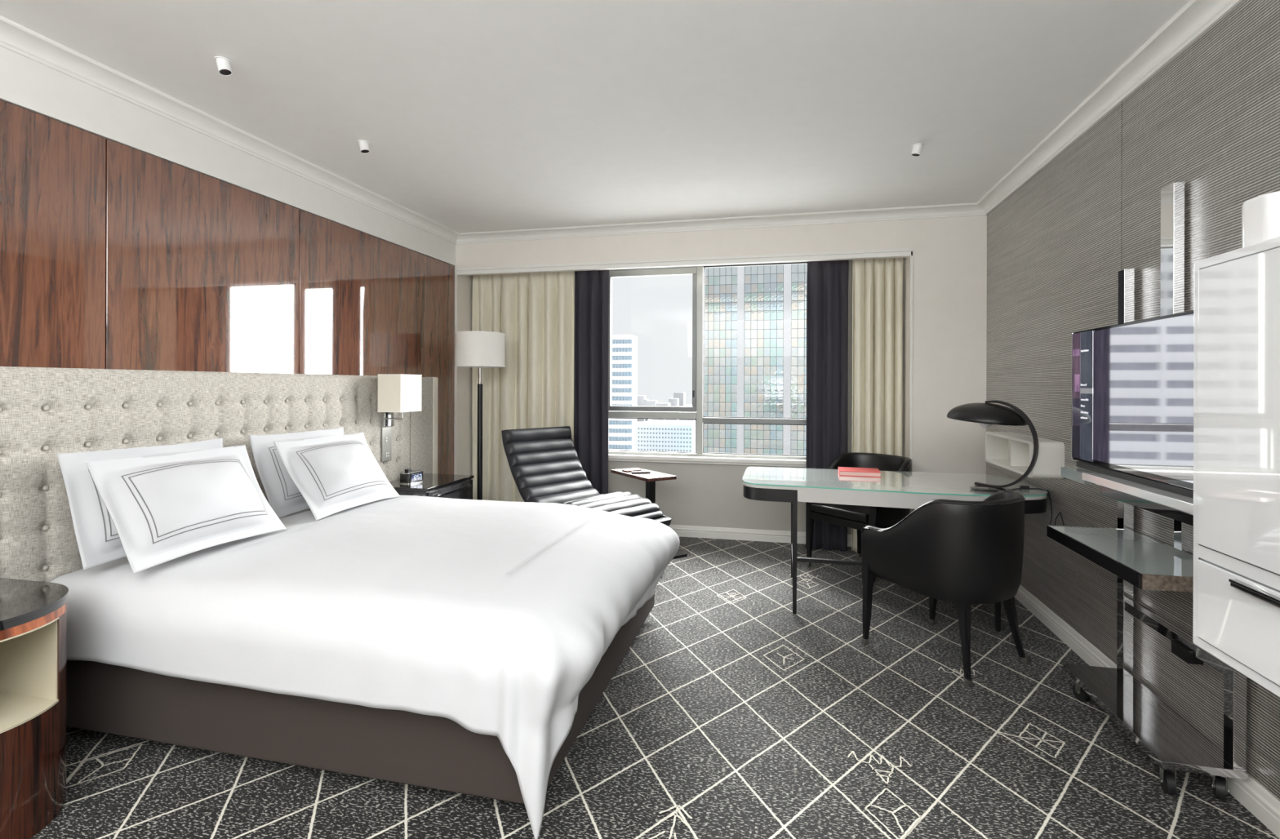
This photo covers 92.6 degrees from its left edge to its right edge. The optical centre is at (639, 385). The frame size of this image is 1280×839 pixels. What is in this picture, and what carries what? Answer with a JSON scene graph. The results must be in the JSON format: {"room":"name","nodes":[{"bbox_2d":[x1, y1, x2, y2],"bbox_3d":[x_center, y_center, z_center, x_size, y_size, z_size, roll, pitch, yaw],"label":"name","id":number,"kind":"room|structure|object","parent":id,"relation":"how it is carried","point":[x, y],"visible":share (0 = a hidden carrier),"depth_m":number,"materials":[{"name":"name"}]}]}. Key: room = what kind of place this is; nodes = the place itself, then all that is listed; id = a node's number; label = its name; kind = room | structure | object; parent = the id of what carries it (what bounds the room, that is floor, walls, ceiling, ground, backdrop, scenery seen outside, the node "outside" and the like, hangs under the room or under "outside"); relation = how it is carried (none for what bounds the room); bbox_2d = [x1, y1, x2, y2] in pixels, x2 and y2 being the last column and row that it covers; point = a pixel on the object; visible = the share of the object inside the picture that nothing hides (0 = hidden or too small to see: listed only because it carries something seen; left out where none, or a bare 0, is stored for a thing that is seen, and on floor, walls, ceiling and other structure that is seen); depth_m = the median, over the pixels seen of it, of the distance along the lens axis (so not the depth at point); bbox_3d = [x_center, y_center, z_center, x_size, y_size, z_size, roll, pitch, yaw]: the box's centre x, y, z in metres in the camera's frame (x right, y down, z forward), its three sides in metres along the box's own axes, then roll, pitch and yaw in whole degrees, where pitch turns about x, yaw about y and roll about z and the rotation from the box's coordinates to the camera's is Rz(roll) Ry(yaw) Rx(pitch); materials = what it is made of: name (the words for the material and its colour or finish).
{"room":"hotel room","nodes":[
{"label":"hotel room","id":0,"kind":"room"},
{"bbox_2d":[0,46,455,474],"bbox_3d":[-2.498,-0.003,2.101,0.206,2.630,8.160,0,0,13],"label":"wall","id":1,"kind":"structure","parent":0,"point":[132,237],"depth_m":2.95,"materials":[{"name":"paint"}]},
{"bbox_2d":[0,366,438,582],"bbox_3d":[-2.083,0.572,3.145,0.109,1.284,3.682,0,0,13],"label":"headboard","id":2,"kind":"object","parent":1,"relation":"attached to","point":[46,412],"visible":0.26,"depth_m":2.60,"materials":[{"name":"beige fabric"}]},
{"bbox_2d":[380,426,391,462],"bbox_3d":[-1.767,0.407,4.262,0.023,0.235,0.100,0,0,13],"label":"switch panel","id":3,"kind":"object","parent":2,"relation":"attached to","point":[385,442],"visible":0.98,"depth_m":4.25,"materials":[{"name":"metal"}]},
{"bbox_2d":[377,373,422,426],"bbox_3d":[-1.677,0.104,4.212,0.234,0.362,0.247,0,0,13],"label":"wall sconce","id":4,"kind":"object","parent":2,"relation":"attached to","point":[397,393],"visible":1,"depth_m":4.10,"materials":[{"name":"fabric"}]},
{"bbox_2d":[0,15,460,244],"bbox_3d":[-2.401,-1.284,1.833,0.095,0.070,7.280,0,0,13],"label":"trim","id":5,"kind":"structure","parent":1,"relation":"attached to","point":[15,37],"depth_m":2.89,"materials":[{"name":"paint"}]},
{"bbox_2d":[456,202,985,244],"bbox_3d":[0.429,-1.276,4.863,4.247,0.070,0.095,0,0,13],"label":"trim","id":6,"kind":"structure","parent":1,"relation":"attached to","point":[961,209],"depth_m":4.80,"materials":[{"name":"paint"}]},
{"bbox_2d":[0,0,1190,233],"bbox_3d":[-0.331,-1.411,1.598,4.647,0.200,8.160,0,0,13],"label":"ceiling","id":7,"kind":"structure","parent":0,"point":[474,116],"depth_m":2.69,"materials":[{"name":"paint"}]},
{"bbox_2d":[213,55,232,75],"bbox_3d":[-1.678,-1.286,2.466,0.065,0.063,0.060,0,0,13],"label":"ceiling spotlight","id":8,"kind":"object","parent":7,"relation":"attached to","point":[224,66],"visible":1,"depth_m":2.45,"materials":[{"name":"white paint"}]},
{"bbox_2d":[357,139,369,153],"bbox_3d":[-1.486,-1.285,3.294,0.063,0.061,0.060,0,0,13],"label":"ceiling spotlight","id":9,"kind":"object","parent":7,"relation":"attached to","point":[363,144],"visible":1,"depth_m":3.28,"materials":[{"name":"white paint"}]},
{"bbox_2d":[911,142,924,156],"bbox_3d":[1.504,-1.276,3.316,0.063,0.061,0.060,0,0,13],"label":"ceiling spotlight","id":10,"kind":"object","parent":7,"relation":"attached to","point":[917,148],"visible":1,"depth_m":3.30,"materials":[{"name":"white paint"}]},
{"bbox_2d":[30,536,1279,838],"bbox_3d":[-0.339,1.418,1.598,4.647,0.202,8.160,0,0,13],"label":"floor","id":11,"kind":"structure","parent":0,"point":[731,713],"depth_m":2.17,"materials":[{"name":"grey carpet"}]},
{"bbox_2d":[0,577,68,838],"bbox_3d":[-2.036,0.984,1.793,0.547,0.660,0.504,0,0,13],"label":"bedside table","id":12,"kind":"object","parent":11,"relation":"on","point":[33,614],"visible":1,"depth_m":1.84,"materials":[{"name":"brown wood"}]},
{"bbox_2d":[66,589,654,804],"bbox_3d":[-1.071,1.029,2.877,1.975,0.575,1.720,0,0,13],"label":"bed","id":13,"kind":"object","parent":11,"relation":"on","point":[396,746],"visible":0.3,"depth_m":2.03,"materials":[{"name":"brown fabric"}]},
{"bbox_2d":[48,494,679,838],"bbox_3d":[-0.989,0.963,2.809,2.130,0.650,1.823,0,0,13],"label":"duvet","id":14,"kind":"object","parent":13,"relation":"on","point":[492,618],"visible":0.87,"depth_m":2.02,"materials":[{"name":"white fabric"}]},
{"bbox_2d":[56,438,222,570],"bbox_3d":[-1.979,0.456,2.550,0.203,0.413,0.710,0,0,13],"label":"pillow","id":15,"kind":"object","parent":14,"relation":"on","point":[99,542],"visible":0.3,"depth_m":2.29,"materials":[{"name":"fabric"}]},
{"bbox_2d":[85,444,286,573],"bbox_3d":[-1.778,0.460,2.465,0.264,0.374,0.685,0,0,13],"label":"pillow","id":16,"kind":"object","parent":14,"relation":"on","point":[162,508],"visible":1,"depth_m":2.33,"materials":[{"name":"fabric"}]},
{"bbox_2d":[248,426,344,518],"bbox_3d":[-1.790,0.456,3.364,0.203,0.413,0.703,0,0,13],"label":"pillow","id":17,"kind":"object","parent":14,"relation":"on","point":[284,497],"visible":0.28,"depth_m":3.12,"materials":[{"name":"fabric"}]},
{"bbox_2d":[273,432,399,520],"bbox_3d":[-1.588,0.460,3.275,0.267,0.374,0.664,0,0,13],"label":"pillow","id":18,"kind":"object","parent":14,"relation":"on","point":[333,474],"visible":1,"depth_m":3.13,"materials":[{"name":"fabric"}]},
{"bbox_2d":[389,473,474,499],"bbox_3d":[-1.516,0.996,4.357,0.448,0.640,0.620,0,0,13],"label":"bedside table","id":19,"kind":"object","parent":11,"relation":"on","point":[442,486],"visible":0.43,"depth_m":4.29,"materials":[{"name":"black wood"}]},
{"bbox_2d":[399,468,423,484],"bbox_3d":[-1.594,0.628,4.272,0.095,0.094,0.154,0,0,23],"label":"alarm clock","id":20,"kind":"object","parent":19,"relation":"on","point":[410,476],"visible":1,"depth_m":4.22,"materials":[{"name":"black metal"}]},
{"bbox_2d":[454,331,505,500],"bbox_3d":[-1.315,0.443,5.029,0.404,1.747,0.404,0,0,13],"label":"floor lamp","id":21,"kind":"object","parent":11,"relation":"on","point":[479,349],"visible":0.77,"depth_m":4.88,"materials":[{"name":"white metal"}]},
{"bbox_2d":[501,426,671,526],"bbox_3d":[-0.418,0.829,4.523,1.180,0.981,0.655,0,0,44],"label":"lounge chair","id":22,"kind":"object","parent":11,"relation":"on","point":[545,466],"visible":0.81,"depth_m":4.67,"materials":[{"name":"leather"}]},
{"bbox_2d":[610,467,687,559],"bbox_3d":[0.066,1.009,4.909,0.340,0.622,0.627,0,0,-32],"label":"side table","id":23,"kind":"object","parent":11,"relation":"on","point":[651,478],"visible":0.41,"depth_m":4.71,"materials":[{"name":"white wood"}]},
{"bbox_2d":[622,468,641,471],"bbox_3d":[-0.069,0.692,5.005,0.140,0.011,0.080,0,0,-32],"label":"notepad","id":24,"kind":"object","parent":23,"relation":"on","point":[632,469],"visible":1,"depth_m":4.99,"materials":[{"name":"white paper"}]},
{"bbox_2d":[631,471,650,473],"bbox_3d":[0.006,0.691,4.885,0.150,0.014,0.040,0,0,-9],"label":"remote control","id":25,"kind":"object","parent":23,"relation":"on","point":[637,472],"visible":1,"depth_m":4.87,"materials":[{"name":"white plastic"}]},
{"bbox_2d":[805,452,912,586],"bbox_3d":[1.621,0.920,4.422,0.610,0.810,0.601,0,0,-34],"label":"tub chair","id":26,"kind":"object","parent":11,"relation":"on","point":[854,517],"visible":0.47,"depth_m":4.35,"materials":[{"name":"black leather"}]},
{"bbox_2d":[810,502,869,523],"bbox_3d":[1.595,0.887,4.404,0.547,0.060,0.476,0,0,-34],"label":"seat cushion","id":27,"kind":"object","parent":26,"relation":"on","point":[841,513],"depth_m":4.26,"materials":[{"name":"black leather"}]},
{"bbox_2d":[742,466,1047,631],"bbox_3d":[1.472,0.951,3.751,1.656,0.748,0.859,0,0,13],"label":"desk","id":28,"kind":"object","parent":11,"relation":"on","point":[894,489],"visible":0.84,"depth_m":3.54,"materials":[{"name":"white glass"}]},
{"bbox_2d":[838,466,880,477],"bbox_3d":[1.423,0.561,3.981,0.250,0.031,0.210,0,0,16],"label":"book","id":29,"kind":"object","parent":28,"relation":"on","point":[842,471],"visible":1,"depth_m":3.90,"materials":[{"name":"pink paper"}]},
{"bbox_2d":[946,400,1038,493],"bbox_3d":[1.919,0.330,3.393,0.391,0.497,0.391,0,0,8],"label":"desk lamp","id":30,"kind":"object","parent":28,"relation":"on","point":[987,414],"visible":0.98,"depth_m":3.26,"materials":[{"name":"black metal"}]},
{"bbox_2d":[1010,485,1064,525],"bbox_3d":[2.187,0.669,3.312,0.192,0.217,0.275,0,0,-32],"label":"lamp cord","id":31,"kind":"object","parent":28,"relation":"on","point":[1027,487],"visible":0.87,"depth_m":3.36,"materials":[{"name":"black plastic"}]},
{"bbox_2d":[1019,485,1029,489],"bbox_3d":[2.151,0.570,3.424,0.044,0.018,0.024,0,0,13],"label":"switch","id":32,"kind":"object","parent":31,"relation":"attached to","point":[1027,487],"depth_m":3.41,"materials":[{"name":"black plastic"}]},
{"bbox_2d":[860,489,1029,688],"bbox_3d":[1.525,0.920,3.018,0.601,0.810,0.610,0,0,-29],"label":"tub chair","id":33,"kind":"object","parent":11,"relation":"on","point":[965,553],"visible":1,"depth_m":2.77,"materials":[{"name":"black leather"}]},
{"bbox_2d":[1046,181,1248,801],"bbox_3d":[1.805,0.290,2.162,0.313,2.070,1.090,0,0,13],"label":"media stand","id":34,"kind":"object","parent":11,"relation":"on","point":[1138,560],"visible":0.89,"depth_m":2.23,"materials":[{"name":"mirror"}]},
{"bbox_2d":[1061,466,1096,484],"bbox_3d":[1.946,0.380,2.576,0.225,0.041,0.218,0,0,13],"label":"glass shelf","id":35,"kind":"object","parent":34,"relation":"attached to","point":[1077,474],"depth_m":2.59,"materials":[{"name":"glass"}]},
{"bbox_2d":[1048,524,1117,528],"bbox_3d":[1.911,0.614,2.603,0.305,0.024,0.007,0,0,13],"label":"shelf","id":36,"kind":"object","parent":34,"relation":"attached to","point":[1049,525],"depth_m":2.60,"materials":[{"name":"silver glass"}]},
{"bbox_2d":[1071,310,1194,498],"bbox_3d":[1.828,0.059,2.199,0.067,0.592,1.052,0,0,13],"label":"television","id":37,"kind":"object","parent":34,"relation":"on","point":[1132,382],"visible":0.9,"depth_m":2.21,"materials":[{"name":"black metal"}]},
{"bbox_2d":[1082,472,1193,514],"bbox_3d":[1.818,0.369,2.046,0.235,0.031,0.870,0,0,13],"label":"shelf","id":38,"kind":"object","parent":34,"relation":"attached to","point":[1171,502],"depth_m":2.09,"materials":[{"name":"white paint"}]},
{"bbox_2d":[1142,573,1193,592],"bbox_3d":[1.751,0.625,1.918,0.305,0.048,0.008,0,0,13],"label":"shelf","id":39,"kind":"object","parent":34,"relation":"attached to","point":[1175,583],"depth_m":1.94,"materials":[{"name":"stone"}]},
{"bbox_2d":[453,214,986,534],"bbox_3d":[0.508,0.006,5.216,4.647,2.630,0.670,0,0,13],"label":"wall","id":40,"kind":"structure","parent":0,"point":[949,254],"depth_m":4.75,"materials":[{"name":"paint"}]},
{"bbox_2d":[471,271,574,502],"bbox_3d":[-1.026,0.123,5.493,1.046,2.363,0.131,0,0,13],"label":"curtain","id":41,"kind":"object","parent":40,"relation":"hanging from","point":[535,312],"visible":0.63,"depth_m":5.49,"materials":[{"name":"beige fabric"}]},
{"bbox_2d":[573,269,608,493],"bbox_3d":[-0.416,0.124,5.249,0.312,2.360,0.066,0,0,13],"label":"curtain","id":42,"kind":"object","parent":40,"relation":"hanging from","point":[591,336],"visible":0.72,"depth_m":5.24,"materials":[{"name":"black fabric"}]},
{"bbox_2d":[608,261,807,459],"bbox_3d":[0.585,-0.228,5.419,1.920,1.710,0.120,0,0,13],"label":"window","id":43,"kind":"structure","parent":40,"relation":"attached to","point":[696,412],"depth_m":5.41,"materials":[{"name":"metal"}]},
{"bbox_2d":[668,524,851,546],"bbox_3d":[0.290,1.272,5.375,3.715,0.097,0.017,0,0,13],"label":"baseboard","id":44,"kind":"structure","parent":40,"relation":"attached to","point":[708,532],"depth_m":5.24,"materials":[{"name":"paint"}]},
{"bbox_2d":[805,259,848,551],"bbox_3d":[1.495,0.130,4.887,0.323,2.360,0.049,0,0,13],"label":"curtain","id":45,"kind":"object","parent":40,"relation":"hanging from","point":[827,282],"visible":0.77,"depth_m":4.88,"materials":[{"name":"black fabric"}]},
{"bbox_2d":[851,257,903,552],"bbox_3d":[1.861,0.131,4.802,0.378,2.360,0.132,0,0,13],"label":"curtain","id":46,"kind":"object","parent":40,"relation":"hanging from","point":[877,283],"visible":0.64,"depth_m":4.77,"materials":[{"name":"beige fabric"}]},
{"bbox_2d":[986,0,1279,801],"bbox_3d":[1.776,0.010,0.860,0.200,2.630,7.680,0,0,13],"label":"wall","id":47,"kind":"structure","parent":0,"point":[1208,120],"depth_m":2.61,"materials":[{"name":"paper"}]},
{"bbox_2d":[985,431,1064,479],"bbox_3d":[2.232,0.394,3.591,0.148,0.195,0.781,0,0,13],"label":"wall box","id":48,"kind":"object","parent":47,"relation":"attached to","point":[1010,451],"visible":0.94,"depth_m":3.55,"materials":[{"name":"paint"}]},
{"bbox_2d":[976,0,1243,215],"bbox_3d":[1.636,-1.272,0.893,0.095,0.070,7.280,0,0,13],"label":"trim","id":49,"kind":"structure","parent":47,"relation":"attached to","point":[1196,17],"depth_m":2.59,"materials":[{"name":"paint"}]},
{"bbox_2d":[1014,584,1279,838],"bbox_3d":[1.667,1.276,0.884,0.017,0.097,7.280,0,0,13],"label":"baseboard","id":50,"kind":"structure","parent":47,"relation":"attached to","point":[1252,796],"depth_m":2.78,"materials":[{"name":"paint"}]},
{"bbox_2d":[1192,236,1279,697],"bbox_3d":[1.425,0.159,0.907,0.504,0.906,1.014,0,0,13],"label":"upper cabinet","id":51,"kind":"object","parent":47,"relation":"attached to","point":[1236,588],"visible":1,"depth_m":1.30,"materials":[{"name":"white paint"}]},
{"bbox_2d":[1241,191,1279,247],"bbox_3d":[1.361,-0.348,1.300,0.100,0.109,0.115,0,0,13],"label":"vase","id":52,"kind":"object","parent":51,"relation":"on","point":[1260,214],"visible":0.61,"depth_m":1.29,"materials":[{"name":"white ceramic"}]},
{"label":"outside","id":53,"kind":"structure","parent":0,"visible":0},
{"bbox_2d":[636,404,692,423],"bbox_3d":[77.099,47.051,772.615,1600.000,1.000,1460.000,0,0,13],"label":"ground","id":54,"kind":"structure","parent":53,"point":[637,422],"depth_m":827.75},
{"bbox_2d":[608,334,637,450],"bbox_3d":[-8.471,12.795,254.135,13.100,67.000,12.800,0,0,13],"label":"apartment tower","id":55,"kind":"structure","parent":54,"relation":"on","point":[624,347],"depth_m":248.29,"materials":[{"name":"white concrete"}]},
{"bbox_2d":[635,419,695,452],"bbox_3d":[8.051,28.044,162.361,14.600,36.600,20.050,0,0,13],"label":"office block","id":56,"kind":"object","parent":54,"relation":"on","point":[651,435],"visible":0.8,"depth_m":152.82,"materials":[{"name":"white concrete"}]},
{"bbox_2d":[636,391,695,422],"bbox_3d":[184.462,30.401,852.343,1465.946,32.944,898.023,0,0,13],"label":"city","id":57,"kind":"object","parent":54,"relation":"on","point":[678,400],"visible":0.03,"depth_m":1083.02},
{"bbox_2d":[704,263,807,455],"bbox_3d":[31.421,-5.086,117.669,36.200,103.000,24.550,0,0,13],"label":"glass tower","id":58,"kind":"structure","parent":54,"relation":"on","point":[755,317],"depth_m":108.21,"materials":[{"name":"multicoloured glass"}]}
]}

